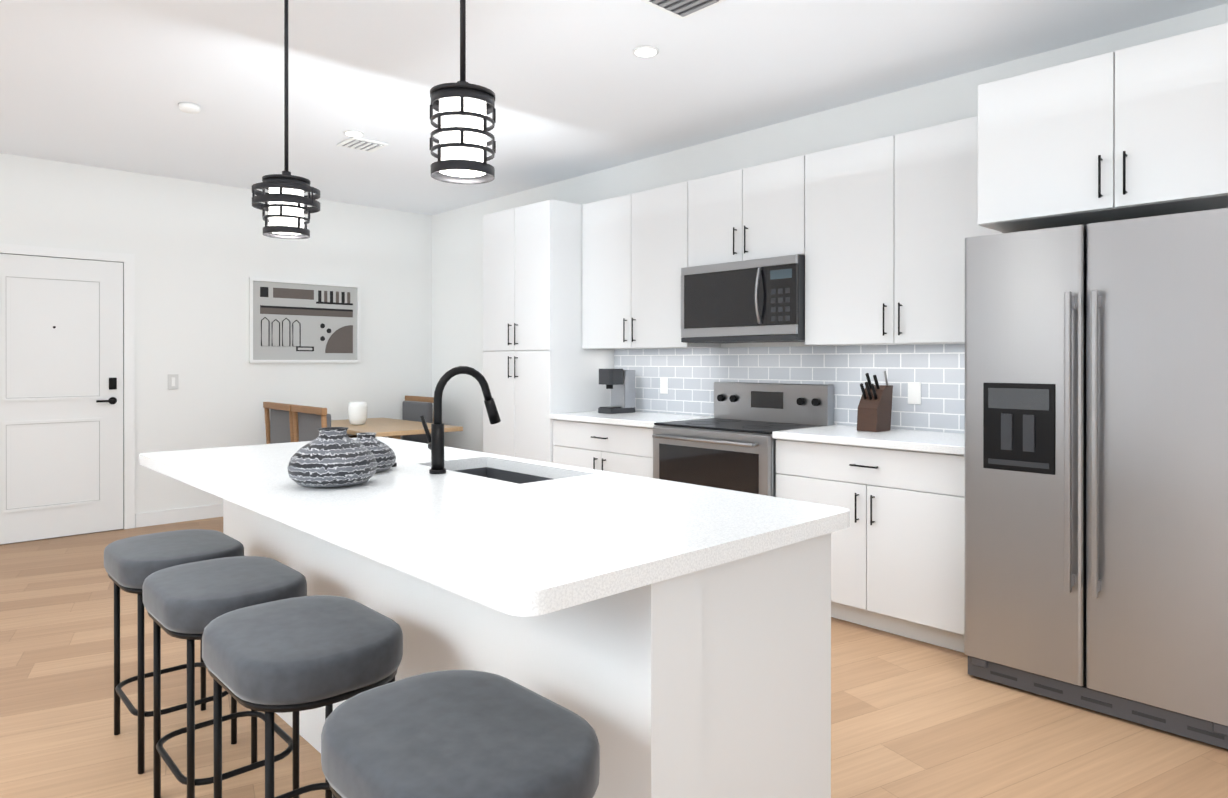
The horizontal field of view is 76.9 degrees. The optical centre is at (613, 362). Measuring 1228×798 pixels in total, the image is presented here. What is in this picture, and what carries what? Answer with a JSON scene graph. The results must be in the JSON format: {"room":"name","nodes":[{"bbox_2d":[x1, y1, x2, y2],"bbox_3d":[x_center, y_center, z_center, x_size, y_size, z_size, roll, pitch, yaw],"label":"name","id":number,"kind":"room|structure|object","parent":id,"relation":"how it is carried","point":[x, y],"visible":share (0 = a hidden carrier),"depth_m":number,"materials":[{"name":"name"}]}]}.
{"room":"dining room and kitchen","nodes":[
{"label":"dining room and kitchen","id":0,"kind":"room"},
{"bbox_2d":[0,153,431,544],"bbox_3d":[-4.666,-0.092,5.138,7.940,2.740,0.120,0,0,-43],"label":"wall","id":1,"kind":"structure","parent":0,"point":[203,252],"depth_m":6.36,"materials":[{"name":"white paint"}]},
{"bbox_2d":[0,243,134,544],"bbox_3d":[-4.046,0.224,5.596,1.010,2.104,0.060,0,0,-43],"label":"entry door","id":2,"kind":"structure","parent":1,"relation":"in","point":[67,392],"depth_m":5.65,"materials":[{"name":"white paint"}]},
{"bbox_2d":[168,374,177,388],"bbox_3d":[-3.500,0.156,6.143,0.075,0.120,0.011,0,0,-43],"label":"switch plate","id":3,"kind":"object","parent":1,"relation":"attached to","point":[172,381],"visible":1,"depth_m":6.14,"materials":[{"name":"white plastic"}]},
{"bbox_2d":[135,504,222,527],"bbox_3d":[-4.619,1.225,5.090,7.698,0.104,0.015,0,0,-43],"label":"baseboard","id":4,"kind":"structure","parent":1,"relation":"attached to","point":[175,515],"depth_m":6.16,"materials":[{"name":"white paint"}]},
{"bbox_2d":[249,277,360,362],"bbox_3d":[-2.720,-0.355,6.864,0.980,0.720,0.030,0,0,-43],"label":"framed artwork","id":5,"kind":"object","parent":1,"relation":"attached to","point":[292,321],"visible":1,"depth_m":6.84,"materials":[{"name":"beige paper"}]},
{"bbox_2d":[0,517,1227,797],"bbox_3d":[-1.386,1.344,1.657,7.940,0.120,9.690,0,0,-43],"label":"floor","id":6,"kind":"structure","parent":0,"point":[914,719],"depth_m":2.73,"materials":[{"name":"brown wood"}]},
{"bbox_2d":[104,529,243,773],"bbox_3d":[-1.494,0.947,2.632,0.370,0.668,0.500,0,0,-43],"label":"stool","id":7,"kind":"object","parent":6,"relation":"on","point":[132,564],"visible":0.75,"depth_m":2.53,"materials":[{"name":"grey fabric"}]},
{"bbox_2d":[142,556,306,797],"bbox_3d":[-1.124,0.947,2.239,0.370,0.668,0.500,0,0,-43],"label":"stool","id":8,"kind":"object","parent":6,"relation":"on","point":[189,602],"visible":0.92,"depth_m":2.15,"materials":[{"name":"grey fabric"}]},
{"bbox_2d":[202,595,402,797],"bbox_3d":[-0.733,0.948,1.824,0.370,0.668,0.500,0,0,-43],"label":"stool","id":9,"kind":"object","parent":6,"relation":"on","point":[294,654],"visible":0.92,"depth_m":1.70,"materials":[{"name":"grey fabric"}]},
{"bbox_2d":[263,402,354,443],"bbox_3d":[-2.469,0.800,6.343,0.590,0.951,0.580,0,0,-43],"label":"dining chair","id":10,"kind":"object","parent":6,"relation":"on","point":[279,422],"visible":0.29,"depth_m":6.18,"materials":[{"name":"brown wood"}]},
{"bbox_2d":[291,405,356,441],"bbox_3d":[-2.057,0.801,5.906,0.590,0.951,0.580,0,0,-43],"label":"dining chair","id":11,"kind":"object","parent":6,"relation":"on","point":[312,420],"visible":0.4,"depth_m":5.74,"materials":[{"name":"brown wood"}]},
{"bbox_2d":[353,396,433,443],"bbox_3d":[-2.014,0.799,7.101,0.590,0.951,0.580,0,0,-43],"label":"dining chair","id":12,"kind":"object","parent":6,"relation":"on","point":[414,408],"visible":0.19,"depth_m":7.21,"materials":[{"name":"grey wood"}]},
{"bbox_2d":[331,418,462,438],"bbox_3d":[-1.999,0.900,6.538,0.800,0.748,1.400,0,0,-43],"label":"dining table","id":13,"kind":"object","parent":6,"relation":"on","point":[390,428],"visible":0.23,"depth_m":6.28,"materials":[{"name":"brown wood"}]},
{"bbox_2d":[348,402,367,424],"bbox_3d":[-2.143,0.429,6.471,0.156,0.190,0.156,0,0,-43],"label":"jar","id":14,"kind":"object","parent":13,"relation":"on","point":[357,413],"visible":1,"depth_m":6.41,"materials":[{"name":"white ceramic"}]},
{"bbox_2d":[321,670,599,797],"bbox_3d":[-0.267,0.949,1.329,0.370,0.668,0.500,0,0,-43],"label":"stool","id":15,"kind":"object","parent":6,"relation":"on","point":[459,734],"visible":1,"depth_m":1.26,"materials":[{"name":"grey fabric"}]},
{"bbox_2d":[223,465,830,797],"bbox_3d":[-0.555,0.841,2.568,0.640,0.878,2.501,0,0,-43],"label":"kitchen island","id":16,"kind":"object","parent":6,"relation":"on","point":[665,639],"depth_m":1.67,"materials":[{"name":"white wood"}]},
{"bbox_2d":[139,437,849,624],"bbox_3d":[-0.646,0.383,2.489,1.020,0.040,2.550,0,0,-43],"label":"island countertop","id":17,"kind":"structure","parent":16,"relation":"on","point":[522,551],"depth_m":1.80,"materials":[{"name":"white stone"}]},
{"bbox_2d":[287,427,376,486],"bbox_3d":[-0.833,0.278,2.292,0.251,0.165,0.251,0,0,-43],"label":"vase","id":18,"kind":"object","parent":17,"relation":"on","point":[333,457],"visible":1,"depth_m":2.21,"materials":[{"name":"ceramic"}]},
{"bbox_2d":[355,432,395,471],"bbox_3d":[-0.821,0.298,2.564,0.190,0.125,0.190,0,0,-43],"label":"vase","id":19,"kind":"object","parent":17,"relation":"on","point":[384,455],"visible":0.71,"depth_m":2.53,"materials":[{"name":"ceramic"}]},
{"bbox_2d":[392,366,500,473],"bbox_3d":[-0.587,0.186,2.675,0.297,0.348,0.294,0,0,-43],"label":"faucet","id":20,"kind":"object","parent":17,"relation":"on","point":[435,438],"visible":0.94,"depth_m":2.52,"materials":[{"name":"black metal"}]},
{"bbox_2d":[483,199,613,462],"bbox_3d":[-0.515,0.071,5.868,0.650,2.408,0.828,0,0,-43],"label":"pantry cabinet","id":21,"kind":"object","parent":6,"relation":"on","point":[540,365],"visible":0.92,"depth_m":5.55,"materials":[{"name":"white paint"}]},
{"bbox_2d":[550,411,713,477],"bbox_3d":[0.124,0.817,5.205,0.630,0.918,1.008,0,0,-43],"label":"base cabinet","id":22,"kind":"object","parent":6,"relation":"on","point":[619,442],"visible":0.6,"depth_m":5.00,"materials":[{"name":"white wood"}]},
{"bbox_2d":[598,369,634,413],"bbox_3d":[0.020,0.201,5.457,0.240,0.310,0.140,0,0,-43],"label":"coffee maker","id":23,"kind":"object","parent":22,"relation":"on","point":[620,383],"visible":0.98,"depth_m":5.42,"materials":[{"name":"grey plastic"}]},
{"bbox_2d":[652,382,833,496],"bbox_3d":[0.723,0.703,4.500,0.702,1.148,0.832,0,0,-43],"label":"range","id":24,"kind":"object","parent":6,"relation":"on","point":[731,445],"visible":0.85,"depth_m":4.42,"materials":[{"name":"silver metal"}]},
{"bbox_2d":[772,425,964,652],"bbox_3d":[1.399,0.819,3.852,0.630,0.918,1.030,0,0,-43],"label":"base cabinet","id":25,"kind":"object","parent":6,"relation":"on","point":[898,556],"visible":0.73,"depth_m":3.58,"materials":[{"name":"white wood"}]},
{"bbox_2d":[857,371,892,431],"bbox_3d":[1.368,0.202,4.062,0.190,0.312,0.110,0,0,-43],"label":"knife block","id":26,"kind":"object","parent":25,"relation":"on","point":[874,410],"visible":1,"depth_m":4.02,"materials":[{"name":"brown wood"}]},
{"bbox_2d":[964,208,1227,748],"bbox_3d":[1.989,0.388,3.061,0.831,1.784,0.900,0,0,-43],"label":"fridge","id":27,"kind":"object","parent":6,"relation":"on","point":[1096,466],"visible":1,"depth_m":2.77,"materials":[{"name":"grey metal"}]},
{"bbox_2d":[0,0,1227,214],"bbox_3d":[-1.386,-1.516,1.652,7.940,0.120,9.690,0,0,-43],"label":"ceiling","id":28,"kind":"structure","parent":0,"point":[576,86],"depth_m":3.90,"materials":[{"name":"white paint"}]},
{"bbox_2d":[178,102,199,113],"bbox_3d":[-2.414,-1.442,4.399,0.110,0.034,0.110,0,0,-43],"label":"recessed light","id":29,"kind":"object","parent":28,"relation":"attached to","point":[187,107],"visible":1,"depth_m":4.37,"materials":[{"name":"white plastic"}]},
{"bbox_2d":[252,0,319,238],"bbox_3d":[-1.229,-0.965,2.899,0.240,0.984,0.238,0,0,-43],"label":"pendant light","id":30,"kind":"object","parent":28,"relation":"hanging from","point":[286,208],"visible":1,"depth_m":2.85,"materials":[{"name":"grey metal"}]},
{"bbox_2d":[344,130,363,136],"bbox_3d":[-1.658,-1.456,4.932,0.124,0.008,0.124,0,0,-43],"label":"recessed light","id":31,"kind":"object","parent":28,"relation":"in","point":[353,133],"visible":0.98,"depth_m":4.91,"materials":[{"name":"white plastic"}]},
{"bbox_2d":[337,137,388,151],"bbox_3d":[-1.679,-1.452,5.173,0.250,0.018,0.250,0,0,-43],"label":"ceiling vent","id":32,"kind":"object","parent":28,"relation":"in","point":[362,144],"visible":0.98,"depth_m":5.14,"materials":[{"name":"white plastic"}]},
{"bbox_2d":[430,0,495,183],"bbox_3d":[-0.394,-0.969,2.014,0.168,0.974,0.168,0,0,-43],"label":"pendant light","id":33,"kind":"object","parent":28,"relation":"hanging from","point":[463,107],"visible":1,"depth_m":1.96,"materials":[{"name":"grey"}]},
{"bbox_2d":[633,46,658,56],"bbox_3d":[0.149,-1.454,3.625,0.124,0.008,0.124,0,0,-43],"label":"recessed light","id":34,"kind":"object","parent":28,"relation":"in","point":[645,51],"visible":0.96,"depth_m":3.61,"materials":[{"name":"white plastic"}]},
{"bbox_2d":[641,0,725,18],"bbox_3d":[0.281,-1.448,3.091,0.250,0.018,0.250,0,0,-43],"label":"ceiling vent","id":35,"kind":"object","parent":28,"relation":"in","point":[681,9],"visible":0.98,"depth_m":3.13,"materials":[{"name":"white plastic"}]},
{"bbox_2d":[432,3,1227,451],"bbox_3d":[1.502,-0.091,4.291,0.120,2.740,9.570,0,0,-43],"label":"wall","id":36,"kind":"structure","parent":0,"point":[456,287],"depth_m":5.24,"materials":[{"name":"white paint"}]},
{"bbox_2d":[582,181,720,348],"bbox_3d":[0.222,-0.614,5.296,0.360,1.038,1.006,0,0,-43],"label":"upper cabinet","id":37,"kind":"object","parent":36,"relation":"attached to","point":[634,253],"visible":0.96,"depth_m":5.16,"materials":[{"name":"white wood"}]},
{"bbox_2d":[688,155,804,266],"bbox_3d":[0.856,-0.860,4.622,0.360,0.542,0.840,0,0,-43],"label":"upper cabinet","id":38,"kind":"object","parent":36,"relation":"attached to","point":[753,212],"visible":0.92,"depth_m":4.49,"materials":[{"name":"white wood"}]},
{"bbox_2d":[681,254,804,342],"bbox_3d":[0.820,-0.352,4.589,0.437,0.462,0.836,0,0,-43],"label":"microwave","id":39,"kind":"object","parent":38,"relation":"attached to","point":[762,300],"visible":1,"depth_m":4.42,"materials":[{"name":"grey metal"}]},
{"bbox_2d":[614,344,964,433],"bbox_3d":[0.992,0.142,4.737,0.010,0.472,2.878,0,0,-43],"label":"tile backsplash","id":40,"kind":"structure","parent":36,"relation":"attached to","point":[937,371],"depth_m":4.48,"materials":[{"name":"grey tile"}]},
{"bbox_2d":[660,377,667,393],"bbox_3d":[0.348,0.162,5.406,0.007,0.116,0.072,0,0,-43],"label":"electrical outlet","id":41,"kind":"object","parent":40,"relation":"attached to","point":[663,385],"visible":1,"depth_m":5.40,"materials":[{"name":"white plastic"}]},
{"bbox_2d":[908,382,920,404],"bbox_3d":[1.587,0.165,4.090,0.007,0.116,0.072,0,0,-43],"label":"electrical outlet","id":42,"kind":"object","parent":40,"relation":"attached to","point":[914,392],"visible":1,"depth_m":4.08,"materials":[{"name":"white plastic"}]},
{"bbox_2d":[805,116,1002,345],"bbox_3d":[1.497,-0.611,3.942,0.360,1.038,1.026,0,0,-43],"label":"upper cabinet","id":43,"kind":"object","parent":36,"relation":"attached to","point":[891,223],"visible":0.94,"depth_m":3.85,"materials":[{"name":"white wood"}]},
{"bbox_2d":[978,23,1227,232],"bbox_3d":[2.088,-0.874,3.102,0.650,0.590,0.998,0,0,-43],"label":"upper cabinet","id":44,"kind":"object","parent":36,"relation":"attached to","point":[1138,131],"visible":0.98,"depth_m":2.92,"materials":[{"name":"white wood"}]}
]}

